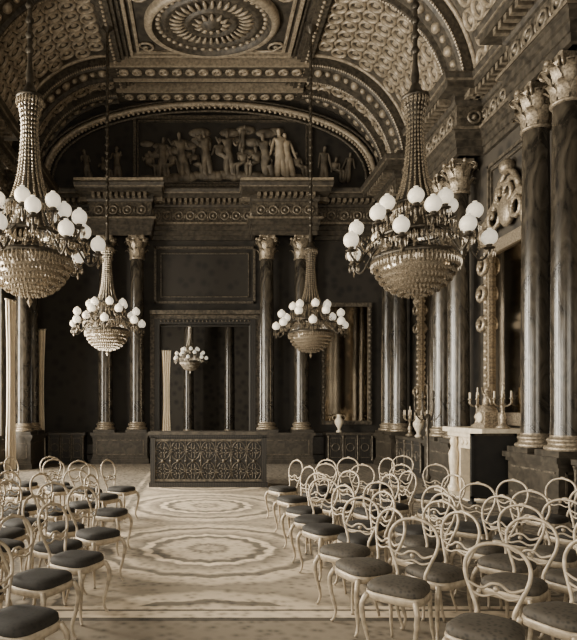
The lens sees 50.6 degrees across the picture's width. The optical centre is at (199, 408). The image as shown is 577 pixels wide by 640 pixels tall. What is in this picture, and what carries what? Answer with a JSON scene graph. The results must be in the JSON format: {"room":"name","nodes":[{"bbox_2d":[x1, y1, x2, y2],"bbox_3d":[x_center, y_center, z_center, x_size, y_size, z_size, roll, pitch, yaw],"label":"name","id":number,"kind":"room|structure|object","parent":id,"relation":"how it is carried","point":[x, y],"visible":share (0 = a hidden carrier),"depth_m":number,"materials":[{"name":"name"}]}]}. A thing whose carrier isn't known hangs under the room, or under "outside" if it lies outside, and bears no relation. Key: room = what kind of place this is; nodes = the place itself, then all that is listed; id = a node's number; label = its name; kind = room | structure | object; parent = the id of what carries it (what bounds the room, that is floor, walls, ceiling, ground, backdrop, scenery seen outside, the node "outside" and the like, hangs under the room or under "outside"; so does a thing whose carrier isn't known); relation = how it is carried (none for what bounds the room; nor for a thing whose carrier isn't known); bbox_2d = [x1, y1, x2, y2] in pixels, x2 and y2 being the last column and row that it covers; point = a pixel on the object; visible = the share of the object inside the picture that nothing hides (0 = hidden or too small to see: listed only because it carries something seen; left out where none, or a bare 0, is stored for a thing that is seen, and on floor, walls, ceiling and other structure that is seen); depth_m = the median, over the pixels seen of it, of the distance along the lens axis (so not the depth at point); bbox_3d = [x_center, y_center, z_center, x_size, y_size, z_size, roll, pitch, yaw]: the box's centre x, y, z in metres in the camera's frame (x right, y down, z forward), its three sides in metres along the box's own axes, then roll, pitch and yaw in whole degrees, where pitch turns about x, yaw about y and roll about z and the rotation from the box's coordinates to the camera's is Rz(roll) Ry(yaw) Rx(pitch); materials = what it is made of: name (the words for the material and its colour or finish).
{"room":"assembly chamber","nodes":[
{"label":"assembly chamber","id":0,"kind":"room"},
{"bbox_2d":[0,215,14,448],"bbox_3d":[-5.600,-4.280,7.700,0.400,11.900,23.400,0,0,0],"label":"wall","id":1,"kind":"structure","parent":0,"point":[3,294],"depth_m":16.49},
{"bbox_2d":[0,0,576,240],"bbox_3d":[0.300,-6.090,7.650,12.000,1.520,23.300,0,0,0],"label":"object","id":2,"kind":"structure","parent":1,"relation":"attached to","point":[468,113],"depth_m":17.10,"materials":[{"name":"stone"}]},
{"bbox_2d":[174,327,207,372],"bbox_3d":[-0.363,-4.397,23.486,1.362,6.006,1.362,0,0,0],"label":"crystal chandelier","id":3,"kind":"object","parent":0,"point":[188,363],"visible":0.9,"depth_m":23.30,"materials":[{"name":"glass"}]},
{"bbox_2d":[73,177,333,180],"bbox_3d":[0.105,-6.880,18.425,7.770,0.060,1.050,0,0,0],"label":"cap","id":4,"kind":"object","parent":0,"point":[74,178],"depth_m":17.91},
{"bbox_2d":[161,327,248,430],"bbox_3d":[0.200,-2.980,23.550,9.000,9.300,8.300,0,0,0],"label":"wall","id":5,"kind":"structure","parent":0,"point":[209,377],"depth_m":27.40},
{"bbox_2d":[38,95,381,442],"bbox_3d":[0.300,-4.280,19.200,11.400,11.900,0.400,0,0,0],"label":"wall","id":6,"kind":"structure","parent":0,"point":[70,362],"depth_m":19.00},
{"bbox_2d":[154,246,254,303],"bbox_3d":[0.150,-4.230,18.965,3.200,1.800,0.070,0,0,0],"label":"trim","id":7,"kind":"structure","parent":6,"relation":"attached to","point":[155,247],"depth_m":18.93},
{"bbox_2d":[150,310,259,430],"bbox_3d":[0.155,-0.705,18.840,3.450,4.750,0.320,0,0,0],"label":"trim","id":8,"kind":"structure","parent":6,"relation":"attached to","point":[157,317],"depth_m":18.80,"materials":[{"name":"brown wood"}]},
{"bbox_2d":[41,99,378,186],"bbox_3d":[0.300,-8.344,18.933,10.926,2.898,0.366,0,0,0],"label":"frieze","id":9,"kind":"object","parent":6,"relation":"attached to","point":[284,164],"visible":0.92,"depth_m":18.86,"materials":[{"name":"paint"}]},
{"bbox_2d":[321,303,371,424],"bbox_3d":[4.625,-1.430,18.924,1.590,3.840,0.152,0,0,0],"label":"wall mirror","id":10,"kind":"object","parent":6,"relation":"attached to","point":[346,363],"visible":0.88,"depth_m":18.97,"materials":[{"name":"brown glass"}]},
{"bbox_2d":[93,0,331,101],"bbox_3d":[0.300,-9.950,7.560,5.800,0.560,23.120,0,0,0],"label":"ceiling","id":11,"kind":"structure","parent":0,"point":[143,70],"depth_m":16.91,"materials":[{"name":"paint"}]},
{"bbox_2d":[0,0,105,306],"bbox_3d":[-2.245,-5.640,7.980,1.946,8.580,1.945,0,0,0],"label":"crystal chandelier","id":12,"kind":"object","parent":11,"relation":"hanging from","point":[36,269],"visible":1,"depth_m":7.81,"materials":[{"name":"brown metal"}]},
{"bbox_2d":[70,25,145,355],"bbox_3d":[-2.352,-5.640,15.385,1.946,8.580,1.945,0,0,-11],"label":"crystal chandelier","id":13,"kind":"object","parent":11,"relation":"hanging from","point":[104,337],"visible":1,"depth_m":15.24,"materials":[{"name":"brown metal"}]},
{"bbox_2d":[144,0,279,58],"bbox_3d":[0.300,-9.820,15.375,3.465,0.220,2.772,0,0,0],"label":"ceiling medallion","id":14,"kind":"object","parent":11,"relation":"attached to","point":[205,29],"depth_m":15.37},
{"bbox_2d":[272,21,348,357],"bbox_3d":[2.871,-5.590,15.407,1.945,8.580,1.946,0,0,38],"label":"crystal chandelier","id":15,"kind":"object","parent":11,"relation":"hanging from","point":[313,339],"visible":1,"depth_m":15.26,"materials":[{"name":"brown metal"}]},
{"bbox_2d":[343,0,497,306],"bbox_3d":[2.901,-5.640,7.994,1.946,8.580,1.945,0,0,-29],"label":"crystal chandelier","id":16,"kind":"object","parent":11,"relation":"hanging from","point":[409,274],"visible":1,"depth_m":7.78,"materials":[{"name":"brown metal"}]},
{"bbox_2d":[0,0,495,164],"bbox_3d":[0.300,-8.388,7.543,11.447,3.131,23.085,0,0,0],"label":"vaulted ceiling","id":17,"kind":"structure","parent":0,"point":[362,64],"depth_m":15.78,"materials":[{"name":"paint"}]},
{"bbox_2d":[0,462,576,639],"bbox_3d":[0.300,1.770,11.800,12.200,0.200,32.400,0,0,0],"label":"floor","id":18,"kind":"structure","parent":0,"point":[201,563],"depth_m":6.05,"materials":[{"name":"carpet"}]},
{"bbox_2d":[5,298,16,469],"bbox_3d":[-5.120,-0.662,16.250,0.080,4.625,0.396,0,0,29],"label":"curtain","id":19,"kind":"object","parent":18,"relation":"on","point":[10,303],"visible":0.95,"depth_m":16.25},
{"bbox_2d":[0,501,28,597],"bbox_3d":[-1.803,1.218,5.312,0.485,0.909,0.418,0,0,41],"label":"chair","id":20,"kind":"object","parent":18,"relation":"on","point":[11,543],"visible":0.51,"depth_m":5.29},
{"bbox_2d":[0,527,29,570],"bbox_3d":[-1.952,1.218,5.822,0.485,0.909,0.418,0,0,15],"label":"chair","id":21,"kind":"object","parent":18,"relation":"on","point":[15,533],"visible":0.5,"depth_m":5.79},
{"bbox_2d":[0,478,29,518],"bbox_3d":[-2.195,1.218,6.818,0.485,0.909,0.418,0,0,26],"label":"chair","id":22,"kind":"object","parent":18,"relation":"on","point":[8,512],"visible":0.29,"depth_m":6.84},
{"bbox_2d":[0,462,35,516],"bbox_3d":[-2.656,1.218,8.579,0.485,0.909,0.418,0,0,27],"label":"chair","id":23,"kind":"object","parent":18,"relation":"on","point":[26,493],"visible":0.48,"depth_m":8.51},
{"bbox_2d":[0,470,40,541],"bbox_3d":[-2.219,1.218,7.342,0.485,0.909,0.418,0,0,36],"label":"chair","id":24,"kind":"object","parent":18,"relation":"on","point":[31,508],"visible":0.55,"depth_m":7.33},
{"bbox_2d":[4,456,41,504],"bbox_3d":[-2.855,1.218,9.623,0.485,0.909,0.418,0,0,19],"label":"chair","id":25,"kind":"object","parent":18,"relation":"on","point":[25,485],"visible":0.59,"depth_m":9.54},
{"bbox_2d":[0,479,49,571],"bbox_3d":[-1.908,1.218,6.387,0.485,0.909,0.418,0,0,33],"label":"chair","id":26,"kind":"object","parent":18,"relation":"on","point":[14,522],"visible":0.57,"depth_m":6.35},
{"bbox_2d":[5,433,46,469],"bbox_3d":[-5.000,1.195,17.325,0.760,0.950,1.590,0,0,0],"label":"pedestal","id":27,"kind":"object","parent":18,"relation":"on","point":[29,448],"visible":0.77,"depth_m":16.60,"materials":[{"name":"stone"}]},
{"bbox_2d":[9,220,36,434],"bbox_3d":[-5.000,-2.305,16.900,0.754,6.050,0.754,0,0,0],"label":"column","id":28,"kind":"structure","parent":27,"relation":"on","point":[23,311],"depth_m":16.70,"materials":[{"name":"stone"}]},
{"bbox_2d":[31,239,44,433],"bbox_3d":[-5.000,-2.305,17.750,0.754,6.050,0.754,0,0,0],"label":"column","id":29,"kind":"structure","parent":27,"relation":"on","point":[35,304],"depth_m":17.59,"materials":[{"name":"stone"}]},
{"bbox_2d":[0,540,69,639],"bbox_3d":[-1.066,1.218,3.455,0.485,0.909,0.418,0,0,28],"label":"chair","id":30,"kind":"object","parent":18,"relation":"on","point":[17,622],"visible":1,"depth_m":3.39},
{"bbox_2d":[0,513,80,639],"bbox_3d":[-1.168,1.218,4.291,0.485,0.909,0.418,0,0,25],"label":"chair","id":31,"kind":"object","parent":18,"relation":"on","point":[35,583],"visible":0.84,"depth_m":4.22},
{"bbox_2d":[39,329,45,459],"bbox_3d":[-4.940,-0.412,18.500,0.396,4.125,0.080,0,0,-6],"label":"window curtain","id":32,"kind":"object","parent":18,"relation":"on","point":[42,332],"visible":0.45,"depth_m":18.51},
{"bbox_2d":[22,494,86,605],"bbox_3d":[-1.290,1.218,5.313,0.485,0.909,0.418,0,0,19],"label":"chair","id":33,"kind":"object","parent":18,"relation":"on","point":[39,550],"visible":0.61,"depth_m":5.22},
{"bbox_2d":[30,472,80,542],"bbox_3d":[-1.735,1.218,7.124,0.485,0.909,0.418,0,0,30],"label":"chair","id":34,"kind":"object","parent":18,"relation":"on","point":[54,516],"visible":0.58,"depth_m":7.07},
{"bbox_2d":[40,456,71,506],"bbox_3d":[-2.323,1.218,9.639,0.418,0.909,0.485,0,0,-36],"label":"chair","id":35,"kind":"object","parent":18,"relation":"on","point":[59,471],"visible":0.48,"depth_m":9.70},
{"bbox_2d":[42,458,77,517],"bbox_3d":[-2.141,1.218,9.120,0.418,0.909,0.485,0,0,-36],"label":"chair","id":36,"kind":"object","parent":18,"relation":"on","point":[58,490],"visible":0.7,"depth_m":9.04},
{"bbox_2d":[36,481,88,567],"bbox_3d":[-1.426,1.218,6.181,0.418,0.909,0.485,0,0,-38],"label":"chair","id":37,"kind":"object","parent":18,"relation":"on","point":[60,526],"visible":0.48,"depth_m":6.11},
{"bbox_2d":[47,432,87,463],"bbox_3d":[-4.100,1.195,18.584,1.180,0.950,0.573,0,0,0],"label":"base cabinet","id":38,"kind":"object","parent":18,"relation":"on","point":[68,447],"visible":0.96,"depth_m":18.35,"materials":[{"name":"brown wood"}]},
{"bbox_2d":[37,501,111,625],"bbox_3d":[-1.030,1.218,4.865,0.485,0.909,0.418,0,0,25],"label":"chair","id":39,"kind":"object","parent":18,"relation":"on","point":[77,562],"visible":0.87,"depth_m":4.79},
{"bbox_2d":[62,468,104,527],"bbox_3d":[-1.485,1.218,7.596,0.418,0.909,0.485,0,0,-36],"label":"chair","id":40,"kind":"object","parent":18,"relation":"on","point":[80,505],"visible":0.47,"depth_m":7.52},
{"bbox_2d":[68,460,102,522],"bbox_3d":[-1.686,1.218,8.870,0.418,0.909,0.485,0,0,-41],"label":"chair","id":41,"kind":"object","parent":18,"relation":"on","point":[78,495],"visible":0.52,"depth_m":8.86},
{"bbox_2d":[67,485,126,588],"bbox_3d":[-1.025,1.218,5.852,0.485,0.909,0.418,0,0,42],"label":"chair","id":42,"kind":"object","parent":18,"relation":"on","point":[95,537],"visible":0.85,"depth_m":5.78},
{"bbox_2d":[80,464,122,528],"bbox_3d":[-1.378,1.218,8.281,0.485,0.909,0.418,0,0,32],"label":"chair","id":43,"kind":"object","parent":18,"relation":"on","point":[105,498],"visible":0.58,"depth_m":8.23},
{"bbox_2d":[84,474,132,555],"bbox_3d":[-1.086,1.218,7.039,0.485,0.909,0.418,0,0,16],"label":"chair","id":44,"kind":"object","parent":18,"relation":"on","point":[105,514],"visible":0.76,"depth_m":6.93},
{"bbox_2d":[90,432,149,463],"bbox_3d":[-2.440,1.195,18.600,1.800,0.950,0.760,0,0,0],"label":"pedestal","id":45,"kind":"object","parent":18,"relation":"on","point":[117,447],"visible":0.94,"depth_m":18.29,"materials":[{"name":"stone"}]},
{"bbox_2d":[93,235,117,432],"bbox_3d":[-2.930,-2.305,18.600,0.754,6.050,0.754,0,0,0],"label":"column","id":46,"kind":"structure","parent":45,"relation":"on","point":[105,424],"depth_m":18.41,"materials":[{"name":"stone"}]},
{"bbox_2d":[124,235,149,432],"bbox_3d":[-1.950,-2.305,18.600,0.754,6.050,0.754,0,0,0],"label":"column","id":47,"kind":"structure","parent":45,"relation":"on","point":[137,244],"depth_m":18.41,"materials":[{"name":"stone"}]},
{"bbox_2d":[101,459,139,521],"bbox_3d":[-1.222,1.218,9.080,0.485,0.909,0.418,0,0,27],"label":"chair","id":48,"kind":"object","parent":18,"relation":"on","point":[120,490],"visible":0.86,"depth_m":9.01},
{"bbox_2d":[161,350,171,430],"bbox_3d":[-1.450,-0.443,26.000,0.440,4.225,0.120,0,0,0],"label":"door curtain","id":49,"kind":"object","parent":18,"relation":"on","point":[166,354],"visible":0.84,"depth_m":26.00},
{"bbox_2d":[183,327,194,430],"bbox_3d":[-0.500,-1.805,26.400,0.754,6.050,0.754,0,0,0],"label":"column","id":50,"kind":"structure","parent":18,"relation":"on","point":[188,385],"depth_m":26.21,"materials":[{"name":"stone"}]},
{"bbox_2d":[148,431,268,486],"bbox_3d":[0.180,1.080,13.150,2.580,1.180,0.780,0,0,0],"label":"counter","id":51,"kind":"object","parent":18,"relation":"on","point":[177,458],"depth_m":12.83,"materials":[{"name":"brown wood"}]},
{"bbox_2d":[224,327,234,430],"bbox_3d":[1.300,-1.805,26.400,0.754,6.050,0.754,0,0,0],"label":"column","id":52,"kind":"structure","parent":18,"relation":"on","point":[229,370],"depth_m":26.21,"materials":[{"name":"stone"}]},
{"bbox_2d":[264,459,303,521],"bbox_3d":[1.283,1.218,9.072,0.485,0.909,0.418,0,0,-25],"label":"chair","id":53,"kind":"object","parent":18,"relation":"on","point":[280,490],"visible":0.88,"depth_m":8.99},
{"bbox_2d":[267,432,314,463],"bbox_3d":[2.605,1.195,18.600,1.800,0.950,0.760,0,0,0],"label":"pedestal","id":54,"kind":"object","parent":18,"relation":"on","point":[282,447],"visible":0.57,"depth_m":18.29,"materials":[{"name":"stone"}]},
{"bbox_2d":[254,235,279,432],"bbox_3d":[2.070,-2.305,18.600,0.754,6.050,0.754,0,0,0],"label":"column","id":55,"kind":"structure","parent":54,"relation":"on","point":[266,244],"depth_m":18.41,"materials":[{"name":"stone"}]},
{"bbox_2d":[289,235,313,432],"bbox_3d":[3.140,-2.305,18.600,0.754,6.050,0.754,0,0,0],"label":"column","id":56,"kind":"structure","parent":54,"relation":"on","point":[301,424],"depth_m":18.40,"materials":[{"name":"stone"}]},
{"bbox_2d":[272,465,316,536],"bbox_3d":[1.281,1.218,8.054,0.485,0.909,0.418,0,0,-23],"label":"chair","id":57,"kind":"object","parent":18,"relation":"on","point":[287,501],"visible":0.71,"depth_m":7.96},
{"bbox_2d":[281,472,329,553],"bbox_3d":[1.276,1.218,7.168,0.485,0.909,0.418,0,0,-39],"label":"chair","id":58,"kind":"object","parent":18,"relation":"on","point":[291,512],"visible":0.78,"depth_m":7.15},
{"bbox_2d":[289,477,338,567],"bbox_3d":[1.270,1.218,6.580,0.418,0.909,0.485,0,0,36],"label":"chair","id":59,"kind":"object","parent":18,"relation":"on","point":[299,521],"visible":0.8,"depth_m":6.51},
{"bbox_2d":[300,459,336,506],"bbox_3d":[1.805,1.218,9.081,0.485,0.909,0.418,0,0,-45],"label":"chair","id":60,"kind":"object","parent":18,"relation":"on","point":[321,488],"visible":0.48,"depth_m":9.05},
{"bbox_2d":[300,462,337,528],"bbox_3d":[1.665,1.218,8.406,0.418,0.909,0.485,0,0,39],"label":"chair","id":61,"kind":"object","parent":18,"relation":"on","point":[329,496],"visible":0.48,"depth_m":8.44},
{"bbox_2d":[296,484,355,581],"bbox_3d":[1.280,1.218,6.047,0.485,0.909,0.418,0,0,-25],"label":"chair","id":62,"kind":"object","parent":18,"relation":"on","point":[320,532],"visible":0.8,"depth_m":5.96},
{"bbox_2d":[314,469,359,541],"bbox_3d":[1.707,1.218,7.458,0.485,0.909,0.418,0,0,-32],"label":"chair","id":63,"kind":"object","parent":18,"relation":"on","point":[326,510],"visible":0.54,"depth_m":7.41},
{"bbox_2d":[326,457,358,515],"bbox_3d":[2.249,1.218,9.447,0.418,0.909,0.485,0,0,37],"label":"chair","id":64,"kind":"object","parent":18,"relation":"on","point":[339,473],"visible":0.47,"depth_m":9.50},
{"bbox_2d":[313,495,379,614],"bbox_3d":[1.274,1.218,5.146,0.485,0.909,0.418,0,0,-44],"label":"chair","id":65,"kind":"object","parent":18,"relation":"on","point":[332,552],"visible":0.83,"depth_m":5.11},
{"bbox_2d":[323,432,373,463],"bbox_3d":[4.600,1.195,18.584,1.480,0.950,0.573,0,0,0],"label":"base cabinet","id":66,"kind":"object","parent":18,"relation":"on","point":[358,446],"visible":0.92,"depth_m":18.35,"materials":[{"name":"brown wood"}]},
{"bbox_2d":[338,463,374,525],"bbox_3d":[2.155,1.218,8.238,0.418,0.909,0.485,0,0,36],"label":"chair","id":67,"kind":"object","parent":18,"relation":"on","point":[345,498],"visible":0.58,"depth_m":8.18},
{"bbox_2d":[333,490,395,585],"bbox_3d":[1.532,1.218,5.589,0.485,0.909,0.418,0,0,-20],"label":"chair","id":68,"kind":"object","parent":18,"relation":"on","point":[360,538],"visible":0.54,"depth_m":5.52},
{"bbox_2d":[327,507,406,637],"bbox_3d":[1.293,1.218,4.613,0.485,0.909,0.418,0,0,-18],"label":"chair","id":69,"kind":"object","parent":18,"relation":"on","point":[357,570],"visible":0.91,"depth_m":4.52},
{"bbox_2d":[347,480,394,557],"bbox_3d":[1.755,1.218,6.254,0.485,0.909,0.418,0,0,-43],"label":"chair","id":70,"kind":"object","parent":18,"relation":"on","point":[381,529],"visible":0.52,"depth_m":6.25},
{"bbox_2d":[349,473,399,542],"bbox_3d":[2.064,1.218,7.070,0.485,0.909,0.418,0,0,-19],"label":"chair","id":71,"kind":"object","parent":18,"relation":"on","point":[359,512],"visible":0.53,"depth_m":7.00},
{"bbox_2d":[358,457,394,506],"bbox_3d":[2.779,1.218,9.433,0.485,0.909,0.418,0,0,-23],"label":"chair","id":72,"kind":"object","parent":18,"relation":"on","point":[375,487],"visible":0.55,"depth_m":9.34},
{"bbox_2d":[373,433,395,469],"bbox_3d":[5.600,1.195,17.325,0.760,0.950,1.590,0,0,0],"label":"pedestal","id":73,"kind":"object","parent":18,"relation":"on","point":[385,444],"visible":0.55,"depth_m":17.04,"materials":[{"name":"stone"}]},
{"bbox_2d":[375,228,390,433],"bbox_3d":[5.600,-2.305,17.750,0.754,6.050,0.754,0,0,0],"label":"column","id":74,"kind":"structure","parent":73,"relation":"on","point":[386,296],"depth_m":17.59,"materials":[{"name":"stone"}]},
{"bbox_2d":[384,220,413,434],"bbox_3d":[5.600,-2.305,16.900,0.754,6.050,0.754,0,0,0],"label":"column","id":75,"kind":"structure","parent":73,"relation":"on","point":[398,425],"depth_m":16.71,"materials":[{"name":"stone"}]},
{"bbox_2d":[372,463,413,521],"bbox_3d":[2.676,1.218,8.302,0.485,0.909,0.418,0,0,-41],"label":"chair","id":76,"kind":"object","parent":18,"relation":"on","point":[404,499],"visible":0.55,"depth_m":8.29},
{"bbox_2d":[373,470,416,526],"bbox_3d":[2.407,1.218,7.461,0.485,0.909,0.418,0,0,-17],"label":"chair","id":77,"kind":"object","parent":18,"relation":"on","point":[403,508],"visible":0.48,"depth_m":7.37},
{"bbox_2d":[359,516,439,639],"bbox_3d":[1.387,1.218,4.118,0.418,0.909,0.485,0,0,41],"label":"chair","id":78,"kind":"object","parent":18,"relation":"on","point":[392,589],"visible":1,"depth_m":4.06,"materials":[{"name":"wood"}]},
{"bbox_2d":[385,455,413,503],"bbox_3d":[3.258,1.218,9.839,0.418,0.909,0.485,0,0,37],"label":"chair","id":79,"kind":"object","parent":18,"relation":"on","point":[395,480],"visible":0.46,"depth_m":9.85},
{"bbox_2d":[395,435,423,477],"bbox_3d":[5.584,1.195,15.380,0.573,0.950,1.880,0,0,0],"label":"base cabinet","id":80,"kind":"object","parent":18,"relation":"on","point":[410,446],"visible":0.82,"depth_m":15.25,"materials":[{"name":"brown wood"}]},
{"bbox_2d":[403,410,415,435],"bbox_3d":[5.600,0.323,16.000,0.390,0.795,0.347,0,0,0],"label":"candelabrum","id":81,"kind":"object","parent":80,"relation":"on","point":[409,428],"visible":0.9,"depth_m":15.97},
{"bbox_2d":[413,416,423,436],"bbox_3d":[5.600,0.445,15.380,0.277,0.550,0.343,0,0,38],"label":"porcelain vase","id":82,"kind":"object","parent":80,"relation":"on","point":[418,425],"visible":0.78,"depth_m":15.30,"materials":[{"name":"white ceramic"}]},
{"bbox_2d":[388,485,450,569],"bbox_3d":[2.197,1.218,5.963,0.485,0.909,0.418,0,0,-25],"label":"chair","id":83,"kind":"object","parent":18,"relation":"on","point":[414,529],"visible":0.49,"depth_m":5.95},
{"bbox_2d":[388,492,456,593],"bbox_3d":[2.038,1.218,5.465,0.485,0.909,0.418,0,0,-17],"label":"chair","id":84,"kind":"object","parent":18,"relation":"on","point":[410,540],"visible":0.52,"depth_m":5.40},
{"bbox_2d":[387,499,459,620],"bbox_3d":[1.860,1.218,4.980,0.485,0.909,0.418,0,0,-29],"label":"chair","id":85,"kind":"object","parent":18,"relation":"on","point":[423,551],"visible":0.55,"depth_m":4.93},
{"bbox_2d":[414,376,441,486],"bbox_3d":[4.900,0.477,12.900,0.582,2.386,0.582,0,0,22],"label":"candelabrum","id":86,"kind":"object","parent":18,"relation":"on","point":[427,476],"depth_m":12.87,"materials":[{"name":"brown metal"}]},
{"bbox_2d":[410,463,449,526],"bbox_3d":[3.192,1.218,8.287,0.418,0.909,0.485,0,0,40],"label":"chair","id":87,"kind":"object","parent":18,"relation":"on","point":[417,497],"visible":0.59,"depth_m":8.23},
{"bbox_2d":[420,439,450,487],"bbox_3d":[5.600,1.195,13.425,0.760,0.950,1.590,0,0,0],"label":"pedestal","id":88,"kind":"object","parent":18,"relation":"on","point":[438,451],"visible":0.36,"depth_m":13.31,"materials":[{"name":"stone"}]},
{"bbox_2d":[424,174,447,440],"bbox_3d":[5.600,-2.305,13.850,0.754,6.050,0.754,0,0,0],"label":"column","id":89,"kind":"structure","parent":88,"relation":"on","point":[439,300],"depth_m":13.67,"materials":[{"name":"stone"}]},
{"bbox_2d":[438,157,478,442],"bbox_3d":[5.600,-2.305,13.000,0.754,6.050,0.754,0,0,0],"label":"column","id":90,"kind":"structure","parent":88,"relation":"on","point":[457,171],"depth_m":12.81,"materials":[{"name":"stone"}]},
{"bbox_2d":[412,473,465,540],"bbox_3d":[2.819,1.218,7.042,0.485,0.909,0.418,0,0,-22],"label":"chair","id":91,"kind":"object","parent":18,"relation":"on","point":[440,509],"visible":0.49,"depth_m":7.00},
{"bbox_2d":[400,510,480,639],"bbox_3d":[1.788,1.218,4.463,0.485,0.909,0.418,0,0,-24],"label":"chair","id":92,"kind":"object","parent":18,"relation":"on","point":[444,576],"visible":0.81,"depth_m":4.38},
{"bbox_2d":[444,482,496,576],"bbox_3d":[2.775,1.218,6.142,0.418,0.909,0.485,0,0,42],"label":"chair","id":93,"kind":"object","parent":18,"relation":"on","point":[466,529],"visible":0.56,"depth_m":6.10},
{"bbox_2d":[434,426,519,501],"bbox_3d":[5.415,1.015,11.550,1.130,1.310,1.740,0,0,0],"label":"fireplace","id":94,"kind":"object","parent":18,"relation":"on","point":[459,452],"visible":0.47,"depth_m":11.97,"materials":[{"name":"white stone"}]},
{"bbox_2d":[473,387,498,427],"bbox_3d":[5.500,-0.033,11.500,0.380,0.787,0.480,0,0,0],"label":"mantel clock","id":95,"kind":"object","parent":94,"relation":"on","point":[486,414],"visible":0.98,"depth_m":11.38,"materials":[{"name":"gold stone"}]},
{"bbox_2d":[492,385,512,428],"bbox_3d":[5.550,-0.037,11.000,0.390,0.795,0.347,0,0,0],"label":"candelabrum","id":96,"kind":"object","parent":94,"relation":"on","point":[502,425],"visible":1,"depth_m":10.96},
{"bbox_2d":[449,494,520,608],"bbox_3d":[2.515,1.218,5.271,0.485,0.909,0.418,0,0,-30],"label":"chair","id":97,"kind":"object","parent":18,"relation":"on","point":[490,549],"visible":0.5,"depth_m":5.25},
{"bbox_2d":[442,540,532,639],"bbox_3d":[1.596,1.218,3.320,0.418,0.909,0.485,0,0,38],"label":"chair","id":98,"kind":"object","parent":18,"relation":"on","point":[475,625],"visible":1,"depth_m":3.32,"materials":[{"name":"fabric"}]},
{"bbox_2d":[468,433,516,504],"bbox_3d":[5.150,1.050,10.530,0.820,1.240,0.180,0,0,0],"label":"fire screen","id":99,"kind":"object","parent":18,"relation":"on","point":[488,466],"visible":0.64,"depth_m":10.51,"materials":[{"name":"black paint"}]},
{"bbox_2d":[474,478,528,562],"bbox_3d":[3.254,1.218,6.470,0.485,0.909,0.418,0,0,-33],"label":"chair","id":100,"kind":"object","parent":18,"relation":"on","point":[506,520],"visible":0.38,"depth_m":6.44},
{"bbox_2d":[470,503,545,624],"bbox_3d":[2.448,1.218,4.735,0.485,0.909,0.418,0,0,-40],"label":"chair","id":101,"kind":"object","parent":18,"relation":"on","point":[497,562],"visible":0.71,"depth_m":4.72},
{"bbox_2d":[472,515,559,639],"bbox_3d":[2.213,1.218,4.176,0.485,0.909,0.418,0,0,-37],"label":"chair","id":102,"kind":"object","parent":18,"relation":"on","point":[539,591],"visible":0.78,"depth_m":4.15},
{"bbox_2d":[492,489,550,552],"bbox_3d":[2.983,1.218,5.583,0.485,0.909,0.418,0,0,-39],"label":"chair","id":103,"kind":"object","parent":18,"relation":"on","point":[521,546],"visible":0.44,"depth_m":5.57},
{"bbox_2d":[502,451,576,522],"bbox_3d":[5.600,1.195,9.575,0.760,0.950,1.590,0,0,0],"label":"pedestal","id":104,"kind":"object","parent":18,"relation":"on","point":[535,471],"visible":0.82,"depth_m":9.32,"materials":[{"name":"stone"}]},
{"bbox_2d":[507,81,551,453],"bbox_3d":[5.600,-2.305,10.000,0.754,6.050,0.754,0,0,0],"label":"column","id":105,"kind":"structure","parent":104,"relation":"on","point":[535,116],"depth_m":9.82,"materials":[{"name":"stone"}]},
{"bbox_2d":[535,50,576,457],"bbox_3d":[5.600,-2.305,9.150,0.754,6.050,0.754,0,0,0],"label":"column","id":106,"kind":"structure","parent":104,"relation":"on","point":[560,73],"depth_m":8.99,"materials":[{"name":"stone"}]},
{"bbox_2d":[516,539,576,639],"bbox_3d":[2.169,1.218,3.517,0.485,0.909,0.418,0,0,-23],"label":"chair","id":107,"kind":"object","parent":18,"relation":"on","point":[558,619],"visible":0.94,"depth_m":3.48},
{"bbox_2d":[519,477,576,548],"bbox_3d":[3.877,1.218,6.649,0.485,0.909,0.418,0,0,-27],"label":"chair","id":108,"kind":"object","parent":18,"relation":"on","point":[555,520],"visible":0.47,"depth_m":6.58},
{"bbox_2d":[524,497,576,601],"bbox_3d":[2.978,1.218,5.044,0.485,0.909,0.418,0,0,-38],"label":"chair","id":109,"kind":"object","parent":18,"relation":"on","point":[542,550],"visible":0.57,"depth_m":4.96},
{"bbox_2d":[538,523,576,639],"bbox_3d":[2.731,1.218,4.290,0.485,0.909,0.418,0,0,-26],"label":"chair","id":110,"kind":"object","parent":18,"relation":"on","point":[555,578],"visible":0.45,"depth_m":4.26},
{"bbox_2d":[540,489,576,577],"bbox_3d":[3.617,1.218,5.827,0.485,0.909,0.418,0,0,-22],"label":"chair","id":111,"kind":"object","parent":18,"relation":"on","point":[565,540],"visible":0.35,"depth_m":5.79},
{"bbox_2d":[571,459,576,523],"bbox_3d":[5.584,1.195,7.650,0.573,0.950,1.880,0,0,0],"label":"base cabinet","id":112,"kind":"object","parent":18,"relation":"on","point":[573,461],"visible":0.68,"depth_m":8.50,"materials":[{"name":"brown wood"}]},
{"bbox_2d":[407,44,576,435],"bbox_3d":[6.200,-4.280,7.700,0.400,11.900,23.400,0,0,0],"label":"wall","id":113,"kind":"structure","parent":0,"point":[478,190],"depth_m":13.07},
{"bbox_2d":[1,432,375,470],"bbox_3d":[0.300,1.195,7.500,11.400,0.950,23.000,0,0,0],"label":"baseboard","id":114,"kind":"structure","parent":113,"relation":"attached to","point":[318,440],"depth_m":18.95,"materials":[{"name":"wood"}]},
{"bbox_2d":[412,243,431,415],"bbox_3d":[5.877,-2.200,15.375,0.247,4.820,2.247,0,0,0],"label":"mirror","id":115,"kind":"object","parent":113,"relation":"attached to","point":[423,309],"visible":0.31,"depth_m":16.03,"materials":[{"name":"gold glass"}]},
{"bbox_2d":[475,158,521,425],"bbox_3d":[5.880,-2.128,11.500,0.300,5.334,2.502,0,0,0],"label":"mirror","id":116,"kind":"object","parent":113,"relation":"attached to","point":[499,293],"visible":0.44,"depth_m":11.72,"materials":[{"name":"gold glass"}]},
{"bbox_2d":[487,137,521,222],"bbox_3d":[5.975,-2.230,11.525,0.050,5.600,9.650,0,0,0],"label":"panels","id":117,"kind":"object","parent":113,"relation":"attached to","point":[489,170],"visible":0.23,"depth_m":12.28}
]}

